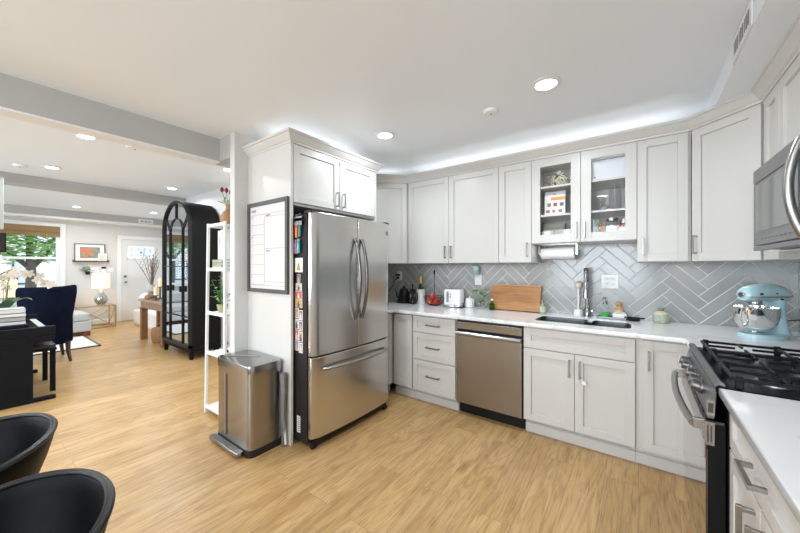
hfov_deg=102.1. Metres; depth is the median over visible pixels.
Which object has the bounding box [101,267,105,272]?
wall thermostat
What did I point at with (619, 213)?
shelf
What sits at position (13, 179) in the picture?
ceiling beam
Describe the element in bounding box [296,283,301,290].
print
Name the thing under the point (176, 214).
door
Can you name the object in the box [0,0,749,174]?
ceiling
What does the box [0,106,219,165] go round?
trim
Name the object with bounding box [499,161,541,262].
upper cabinet
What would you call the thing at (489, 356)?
dishwasher
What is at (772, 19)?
trim
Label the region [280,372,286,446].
paper bag
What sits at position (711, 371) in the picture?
cooktop
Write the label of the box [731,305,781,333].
bowl
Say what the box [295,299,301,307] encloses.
print
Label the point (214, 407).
shelf unit
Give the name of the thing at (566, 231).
mug
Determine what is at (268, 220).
whiteboard
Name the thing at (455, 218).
upper cabinet
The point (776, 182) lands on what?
microwave
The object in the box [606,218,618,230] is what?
glass jar
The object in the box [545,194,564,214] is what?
cookbook
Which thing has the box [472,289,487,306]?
plant
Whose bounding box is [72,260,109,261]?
ledge
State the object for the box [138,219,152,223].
air vent
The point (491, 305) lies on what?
soap bottle
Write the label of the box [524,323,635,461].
base cabinet
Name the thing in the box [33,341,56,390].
piano bench
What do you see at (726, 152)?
upper cabinet
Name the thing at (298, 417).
sticker
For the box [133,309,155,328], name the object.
armchair
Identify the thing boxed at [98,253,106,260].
print
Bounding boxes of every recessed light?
[41,165,61,169]
[73,133,98,139]
[165,187,178,189]
[375,131,394,139]
[530,75,561,91]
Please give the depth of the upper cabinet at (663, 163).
2.36 m
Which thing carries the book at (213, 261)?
on the book at (213, 264)
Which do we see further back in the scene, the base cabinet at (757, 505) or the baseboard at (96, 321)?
the baseboard at (96, 321)
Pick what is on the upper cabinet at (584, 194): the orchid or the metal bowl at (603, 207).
the metal bowl at (603, 207)
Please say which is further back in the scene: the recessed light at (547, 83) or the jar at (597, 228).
the jar at (597, 228)
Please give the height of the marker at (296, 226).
0.112 m
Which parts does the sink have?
bowl, bowl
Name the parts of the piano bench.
seat, leg, frame, leg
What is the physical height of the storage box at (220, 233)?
0.270 m
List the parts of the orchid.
flower stem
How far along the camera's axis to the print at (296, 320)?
2.49 m
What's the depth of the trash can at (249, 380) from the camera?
2.40 m
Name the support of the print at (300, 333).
attached to the refrigerator
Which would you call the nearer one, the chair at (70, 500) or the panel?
the chair at (70, 500)
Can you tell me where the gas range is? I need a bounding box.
[671,339,799,532]
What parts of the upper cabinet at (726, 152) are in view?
handle, door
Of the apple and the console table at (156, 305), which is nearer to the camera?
the apple
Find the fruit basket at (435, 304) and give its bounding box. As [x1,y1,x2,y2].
[423,270,443,305]
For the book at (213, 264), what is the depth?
3.01 m
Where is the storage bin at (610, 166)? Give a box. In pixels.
[591,154,624,179]
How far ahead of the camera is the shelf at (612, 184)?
2.82 m
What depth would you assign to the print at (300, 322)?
2.45 m
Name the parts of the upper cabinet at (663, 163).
handle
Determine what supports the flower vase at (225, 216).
on the shelf unit at (214, 407)
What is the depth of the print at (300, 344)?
2.46 m
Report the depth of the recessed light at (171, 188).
5.08 m
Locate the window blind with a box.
[0,223,59,236]
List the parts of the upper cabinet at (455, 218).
door, door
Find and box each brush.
[574,281,582,315]
[614,302,622,311]
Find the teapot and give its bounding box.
[545,170,570,185]
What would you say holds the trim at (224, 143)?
attached to the wall partition at (238, 158)
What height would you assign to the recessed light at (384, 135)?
0.009 m
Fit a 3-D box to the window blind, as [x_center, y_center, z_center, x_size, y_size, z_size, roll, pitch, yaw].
[-8.085,-0.771,6.490,0.030,0.220,1.750,0,0,36]
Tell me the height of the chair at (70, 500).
0.702 m
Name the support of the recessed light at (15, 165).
attached to the ceiling at (100, 162)
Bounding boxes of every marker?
[295,223,298,237]
[297,239,299,252]
[298,222,300,236]
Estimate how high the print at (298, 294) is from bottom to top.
0.055 m
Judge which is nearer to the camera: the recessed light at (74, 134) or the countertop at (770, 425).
the countertop at (770, 425)
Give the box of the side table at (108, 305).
[74,303,115,328]
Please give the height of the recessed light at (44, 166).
0.009 m
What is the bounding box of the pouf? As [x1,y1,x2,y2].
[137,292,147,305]
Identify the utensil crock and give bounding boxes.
[416,289,424,303]
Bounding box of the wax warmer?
[473,266,479,275]
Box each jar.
[466,297,474,307]
[591,219,603,231]
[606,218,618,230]
[619,219,624,230]
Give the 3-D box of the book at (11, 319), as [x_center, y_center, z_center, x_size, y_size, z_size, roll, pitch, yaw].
[-3.982,0.526,3.244,0.220,0.044,0.275,0,0,36]
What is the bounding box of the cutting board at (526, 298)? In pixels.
[489,284,541,312]
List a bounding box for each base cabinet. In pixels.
[388,312,393,391]
[394,312,415,397]
[413,314,459,410]
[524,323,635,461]
[636,338,688,475]
[730,414,799,532]
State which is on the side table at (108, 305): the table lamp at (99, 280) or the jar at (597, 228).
the table lamp at (99, 280)
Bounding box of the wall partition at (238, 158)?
[230,132,257,352]
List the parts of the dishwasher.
handle, control panel, toe panel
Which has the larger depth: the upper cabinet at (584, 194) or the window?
the window
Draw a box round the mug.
[563,229,570,233]
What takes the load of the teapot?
on the upper cabinet at (584, 194)
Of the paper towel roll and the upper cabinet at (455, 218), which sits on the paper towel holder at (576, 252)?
the paper towel roll
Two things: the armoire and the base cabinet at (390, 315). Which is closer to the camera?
the base cabinet at (390, 315)
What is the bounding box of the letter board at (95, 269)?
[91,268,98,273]
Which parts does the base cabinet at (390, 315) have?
door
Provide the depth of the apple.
3.72 m
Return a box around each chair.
[0,413,57,484]
[0,468,115,532]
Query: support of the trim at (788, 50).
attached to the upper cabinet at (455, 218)
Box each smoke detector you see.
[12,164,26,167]
[125,145,143,150]
[483,107,498,115]
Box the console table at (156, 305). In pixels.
[138,297,163,347]
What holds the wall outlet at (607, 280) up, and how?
attached to the wall
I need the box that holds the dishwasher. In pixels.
[455,319,525,428]
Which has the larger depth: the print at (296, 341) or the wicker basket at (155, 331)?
the wicker basket at (155, 331)
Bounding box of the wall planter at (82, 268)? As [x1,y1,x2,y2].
[77,266,94,274]
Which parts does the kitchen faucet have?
post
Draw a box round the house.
[0,235,55,287]
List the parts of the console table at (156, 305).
leg, leg, leg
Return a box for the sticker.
[297,415,299,432]
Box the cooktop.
[692,347,799,400]
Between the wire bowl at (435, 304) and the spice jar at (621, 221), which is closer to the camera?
the spice jar at (621, 221)
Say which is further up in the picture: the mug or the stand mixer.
the mug
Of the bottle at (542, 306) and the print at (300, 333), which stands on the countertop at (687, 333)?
the bottle at (542, 306)
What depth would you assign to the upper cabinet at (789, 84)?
1.55 m
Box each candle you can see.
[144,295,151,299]
[153,287,158,299]
[157,279,161,298]
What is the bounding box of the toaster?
[443,289,464,307]
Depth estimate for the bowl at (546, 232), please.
2.85 m
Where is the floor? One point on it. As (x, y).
(128, 409)
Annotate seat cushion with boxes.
[73,310,89,321]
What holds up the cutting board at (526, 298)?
on the countertop at (687, 333)
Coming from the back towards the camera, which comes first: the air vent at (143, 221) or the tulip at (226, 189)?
the air vent at (143, 221)
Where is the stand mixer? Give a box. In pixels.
[731,283,792,340]
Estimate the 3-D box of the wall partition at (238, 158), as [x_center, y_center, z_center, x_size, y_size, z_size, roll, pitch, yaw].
[-0.813,0.114,3.594,0.075,2.510,2.080,0,0,36]
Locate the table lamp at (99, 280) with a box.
[91,273,109,304]
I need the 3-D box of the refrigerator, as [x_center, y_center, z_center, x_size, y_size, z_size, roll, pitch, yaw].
[-0.656,0.474,2.956,0.915,1.790,0.920,0,0,36]
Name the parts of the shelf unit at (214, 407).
post, post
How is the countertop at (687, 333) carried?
on the base cabinet at (659, 418)
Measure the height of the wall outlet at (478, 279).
0.118 m
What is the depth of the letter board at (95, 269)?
7.68 m
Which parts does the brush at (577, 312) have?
handle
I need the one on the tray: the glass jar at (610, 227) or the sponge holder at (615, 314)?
the sponge holder at (615, 314)
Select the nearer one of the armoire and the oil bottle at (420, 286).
the oil bottle at (420, 286)
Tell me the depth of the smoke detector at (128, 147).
3.31 m
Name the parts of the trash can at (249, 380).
handle, lid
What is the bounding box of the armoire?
[162,200,220,359]
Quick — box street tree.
[0,234,55,286]
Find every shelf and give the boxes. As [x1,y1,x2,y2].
[541,176,624,196]
[541,208,624,221]
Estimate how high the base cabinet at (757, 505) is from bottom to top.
0.884 m
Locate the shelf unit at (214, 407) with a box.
[204,221,229,414]
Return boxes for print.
[80,247,99,257]
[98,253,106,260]
[295,291,301,298]
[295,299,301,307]
[295,308,298,317]
[295,319,298,328]
[295,329,298,339]
[295,340,298,350]
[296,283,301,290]
[299,310,302,320]
[299,321,302,331]
[299,332,302,341]
[299,343,302,352]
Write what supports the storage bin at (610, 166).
on the upper cabinet at (584, 194)
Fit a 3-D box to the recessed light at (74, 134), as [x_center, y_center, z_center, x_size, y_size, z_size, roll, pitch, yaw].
[-2.965,-1.226,3.053,0.180,0.009,0.180,0,0,36]
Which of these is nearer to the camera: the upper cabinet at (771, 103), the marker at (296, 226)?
the upper cabinet at (771, 103)
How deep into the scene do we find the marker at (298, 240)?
2.44 m
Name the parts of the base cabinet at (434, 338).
drawer, drawer, drawer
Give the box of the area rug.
[33,336,100,355]
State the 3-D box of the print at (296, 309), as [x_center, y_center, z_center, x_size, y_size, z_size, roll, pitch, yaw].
[-0.796,0.359,2.490,0.047,0.076,0.003,0,0,36]
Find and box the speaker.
[0,233,5,252]
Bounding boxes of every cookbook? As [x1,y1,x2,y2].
[545,190,565,212]
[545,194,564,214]
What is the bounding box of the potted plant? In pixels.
[209,276,229,311]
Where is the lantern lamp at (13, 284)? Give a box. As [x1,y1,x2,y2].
[0,272,17,297]
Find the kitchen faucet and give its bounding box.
[583,267,595,316]
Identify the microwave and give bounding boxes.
[753,133,799,251]
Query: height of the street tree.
5.544 m
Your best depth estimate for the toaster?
3.57 m
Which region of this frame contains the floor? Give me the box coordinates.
[0,320,692,532]
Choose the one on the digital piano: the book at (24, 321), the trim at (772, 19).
the book at (24, 321)
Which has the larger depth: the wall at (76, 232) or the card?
the wall at (76, 232)
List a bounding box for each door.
[117,235,161,321]
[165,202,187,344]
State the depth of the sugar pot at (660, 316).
2.58 m
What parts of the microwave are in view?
handle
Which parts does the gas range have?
handle, knob, knob, knob, drawer, door trim, knob, knob, control panel, oven door, rail, burner, burner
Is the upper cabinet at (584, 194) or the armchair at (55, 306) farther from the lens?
the armchair at (55, 306)
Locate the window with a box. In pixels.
[0,219,65,286]
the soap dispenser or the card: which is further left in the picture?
the card
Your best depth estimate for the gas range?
1.32 m
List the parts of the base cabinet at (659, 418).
handle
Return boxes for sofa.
[0,301,91,335]
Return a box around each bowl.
[423,295,443,305]
[541,231,553,234]
[598,205,609,209]
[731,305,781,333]
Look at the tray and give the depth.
2.79 m
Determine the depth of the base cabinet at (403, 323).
3.38 m
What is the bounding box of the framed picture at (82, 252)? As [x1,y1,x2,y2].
[74,243,104,260]
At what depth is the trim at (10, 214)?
7.21 m
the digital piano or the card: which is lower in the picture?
the digital piano
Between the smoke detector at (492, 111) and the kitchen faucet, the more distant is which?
the kitchen faucet
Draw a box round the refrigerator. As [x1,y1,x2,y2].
[293,210,388,449]
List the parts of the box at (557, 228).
lid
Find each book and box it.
[0,307,25,314]
[0,313,25,317]
[0,316,24,322]
[0,320,25,325]
[212,260,229,262]
[212,263,229,265]
[212,266,229,268]
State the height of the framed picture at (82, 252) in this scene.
0.413 m
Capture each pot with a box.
[550,174,567,185]
[652,307,668,323]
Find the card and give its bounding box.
[295,258,302,271]
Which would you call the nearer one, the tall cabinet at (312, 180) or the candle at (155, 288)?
the tall cabinet at (312, 180)
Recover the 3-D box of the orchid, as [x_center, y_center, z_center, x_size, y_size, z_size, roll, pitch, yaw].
[-4.097,0.291,3.456,0.488,0.585,0.586,0,0,36]
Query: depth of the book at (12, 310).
3.23 m
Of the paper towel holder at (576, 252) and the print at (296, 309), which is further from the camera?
the paper towel holder at (576, 252)
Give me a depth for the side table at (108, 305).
7.37 m
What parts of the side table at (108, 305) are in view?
leg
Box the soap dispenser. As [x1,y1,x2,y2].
[601,298,609,316]
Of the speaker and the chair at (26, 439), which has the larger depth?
the speaker
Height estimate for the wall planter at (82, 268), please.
0.205 m
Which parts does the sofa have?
leg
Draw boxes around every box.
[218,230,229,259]
[543,223,566,233]
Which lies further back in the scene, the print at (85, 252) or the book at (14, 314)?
the print at (85, 252)
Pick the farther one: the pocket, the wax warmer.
the wax warmer
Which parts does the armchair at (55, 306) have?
leg, leg, armrest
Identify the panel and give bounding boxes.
[0,178,3,229]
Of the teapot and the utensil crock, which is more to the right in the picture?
the teapot
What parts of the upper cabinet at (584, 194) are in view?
door, handle, handle, door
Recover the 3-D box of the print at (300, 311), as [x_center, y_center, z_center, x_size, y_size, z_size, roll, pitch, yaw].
[-0.756,0.371,2.460,0.047,0.076,0.003,0,0,36]
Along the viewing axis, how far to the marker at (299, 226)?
2.44 m
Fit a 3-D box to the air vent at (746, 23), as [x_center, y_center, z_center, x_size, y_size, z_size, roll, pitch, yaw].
[1.586,-1.079,1.502,0.007,0.117,0.340,0,0,36]
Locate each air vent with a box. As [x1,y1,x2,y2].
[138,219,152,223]
[733,0,752,64]
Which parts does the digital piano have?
panel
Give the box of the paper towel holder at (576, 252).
[538,244,577,255]
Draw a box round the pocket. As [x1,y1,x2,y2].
[294,213,303,225]
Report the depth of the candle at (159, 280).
5.99 m
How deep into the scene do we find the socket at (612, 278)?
2.87 m
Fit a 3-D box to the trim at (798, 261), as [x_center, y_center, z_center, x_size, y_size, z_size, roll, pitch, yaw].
[1.743,0.159,0.853,0.008,0.590,3.442,0,0,36]
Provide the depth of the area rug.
5.62 m
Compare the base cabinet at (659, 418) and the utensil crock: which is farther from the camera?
the utensil crock
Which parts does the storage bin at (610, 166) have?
lid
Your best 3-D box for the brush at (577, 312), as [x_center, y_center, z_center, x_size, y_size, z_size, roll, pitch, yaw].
[1.645,0.293,2.980,0.076,0.321,0.076,0,0,36]
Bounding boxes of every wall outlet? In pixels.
[397,271,401,279]
[475,274,481,284]
[601,274,618,288]
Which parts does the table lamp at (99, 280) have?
lamp shade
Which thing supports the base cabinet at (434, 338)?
on the floor
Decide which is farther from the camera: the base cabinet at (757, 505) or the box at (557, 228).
the box at (557, 228)
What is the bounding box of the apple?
[429,293,434,299]
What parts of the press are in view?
frame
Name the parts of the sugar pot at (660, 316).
pot, lid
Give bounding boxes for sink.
[536,316,629,328]
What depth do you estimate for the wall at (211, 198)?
5.09 m
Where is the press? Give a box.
[409,284,417,303]
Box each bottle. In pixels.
[418,276,422,288]
[489,299,494,309]
[540,300,545,313]
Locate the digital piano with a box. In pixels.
[0,314,55,409]
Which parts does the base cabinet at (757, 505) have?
handle, door, handle, handle, door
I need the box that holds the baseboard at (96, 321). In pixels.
[90,318,114,323]
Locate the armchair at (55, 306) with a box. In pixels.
[15,285,76,361]
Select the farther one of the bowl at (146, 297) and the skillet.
the bowl at (146, 297)
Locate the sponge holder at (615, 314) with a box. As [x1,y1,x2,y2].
[612,311,626,317]
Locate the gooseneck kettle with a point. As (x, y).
(403, 297)
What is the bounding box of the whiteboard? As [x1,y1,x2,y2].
[247,196,288,294]
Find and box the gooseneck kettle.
[395,286,411,302]
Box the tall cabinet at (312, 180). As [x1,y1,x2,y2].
[248,142,375,445]
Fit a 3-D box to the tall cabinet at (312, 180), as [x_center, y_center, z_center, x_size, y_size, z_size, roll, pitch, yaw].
[-0.769,0.210,3.036,0.655,2.317,1.000,0,0,36]
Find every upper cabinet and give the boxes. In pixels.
[376,183,418,263]
[408,167,498,263]
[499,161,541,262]
[532,141,636,245]
[637,132,690,261]
[690,103,799,261]
[764,82,799,259]
[779,54,799,150]
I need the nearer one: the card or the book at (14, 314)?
the card
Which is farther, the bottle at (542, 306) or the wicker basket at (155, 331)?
the wicker basket at (155, 331)
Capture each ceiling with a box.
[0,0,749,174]
[0,115,229,219]
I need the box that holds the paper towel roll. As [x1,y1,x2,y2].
[540,248,574,258]
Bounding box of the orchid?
[0,267,56,307]
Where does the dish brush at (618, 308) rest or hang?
on the sponge holder at (615, 314)
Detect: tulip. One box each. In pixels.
[218,187,225,203]
[222,188,229,203]
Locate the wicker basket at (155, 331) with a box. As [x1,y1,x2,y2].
[150,323,159,342]
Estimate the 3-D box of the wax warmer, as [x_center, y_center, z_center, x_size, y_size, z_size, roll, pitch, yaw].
[0.847,0.053,3.594,0.080,0.108,0.080,0,0,36]
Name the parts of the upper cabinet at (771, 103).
door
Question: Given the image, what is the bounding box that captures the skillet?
[624,317,644,321]
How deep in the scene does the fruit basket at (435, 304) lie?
3.78 m
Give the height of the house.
6.900 m
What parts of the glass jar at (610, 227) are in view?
lid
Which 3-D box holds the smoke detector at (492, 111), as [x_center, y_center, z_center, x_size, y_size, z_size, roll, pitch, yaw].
[0.667,-1.127,2.369,0.110,0.027,0.110,0,0,36]
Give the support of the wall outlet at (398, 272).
attached to the wall
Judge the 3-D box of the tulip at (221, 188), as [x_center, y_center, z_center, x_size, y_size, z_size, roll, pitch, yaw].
[-1.661,-0.646,3.048,0.118,0.221,0.055,0,0,26]
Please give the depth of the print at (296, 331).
2.49 m
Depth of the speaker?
3.71 m
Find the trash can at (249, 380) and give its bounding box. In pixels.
[209,350,281,458]
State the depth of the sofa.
6.34 m
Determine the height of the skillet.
0.032 m
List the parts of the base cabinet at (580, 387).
door, false drawer, handle, door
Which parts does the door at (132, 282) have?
leaded glass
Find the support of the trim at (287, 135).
on the tall cabinet at (312, 180)
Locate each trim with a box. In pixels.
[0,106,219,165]
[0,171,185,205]
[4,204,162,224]
[4,212,161,228]
[215,134,229,167]
[242,127,383,172]
[376,13,799,183]
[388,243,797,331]
[705,0,799,108]
[798,261,799,331]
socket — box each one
[605,277,608,285]
[611,277,614,285]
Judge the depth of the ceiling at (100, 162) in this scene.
4.19 m
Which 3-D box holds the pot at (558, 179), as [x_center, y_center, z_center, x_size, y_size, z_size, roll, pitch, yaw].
[1.415,-0.758,2.870,0.151,0.104,0.151,0,0,36]
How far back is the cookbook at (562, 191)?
2.87 m
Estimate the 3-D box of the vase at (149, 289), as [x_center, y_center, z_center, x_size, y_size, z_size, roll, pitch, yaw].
[-4.777,0.118,6.159,0.730,0.972,0.211,0,0,29]
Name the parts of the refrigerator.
door, freezer drawer, handle, handle, handle, door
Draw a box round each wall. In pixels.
[0,216,161,321]
[186,186,229,347]
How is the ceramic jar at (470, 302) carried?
on the countertop at (687, 333)
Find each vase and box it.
[134,248,159,298]
[220,204,229,223]
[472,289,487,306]
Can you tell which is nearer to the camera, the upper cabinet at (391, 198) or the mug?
the mug
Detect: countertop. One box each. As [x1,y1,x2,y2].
[388,300,799,357]
[719,388,799,523]
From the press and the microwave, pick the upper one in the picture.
the microwave
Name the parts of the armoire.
arched frame, leg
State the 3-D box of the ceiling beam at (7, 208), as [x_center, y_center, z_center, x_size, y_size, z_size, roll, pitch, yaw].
[-8.153,-1.141,6.088,0.250,0.180,6.520,0,0,36]
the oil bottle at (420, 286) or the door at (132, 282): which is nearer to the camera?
the oil bottle at (420, 286)
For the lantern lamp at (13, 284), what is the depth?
4.62 m
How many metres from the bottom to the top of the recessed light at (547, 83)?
0.009 m
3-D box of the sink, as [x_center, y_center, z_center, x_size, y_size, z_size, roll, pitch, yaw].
[1.500,0.562,2.674,0.651,0.214,0.306,0,0,36]
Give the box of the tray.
[597,315,625,319]
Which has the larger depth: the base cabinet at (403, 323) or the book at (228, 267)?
the base cabinet at (403, 323)
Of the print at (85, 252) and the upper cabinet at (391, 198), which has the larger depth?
the print at (85, 252)
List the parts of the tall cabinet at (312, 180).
panel, door, handle, door, panel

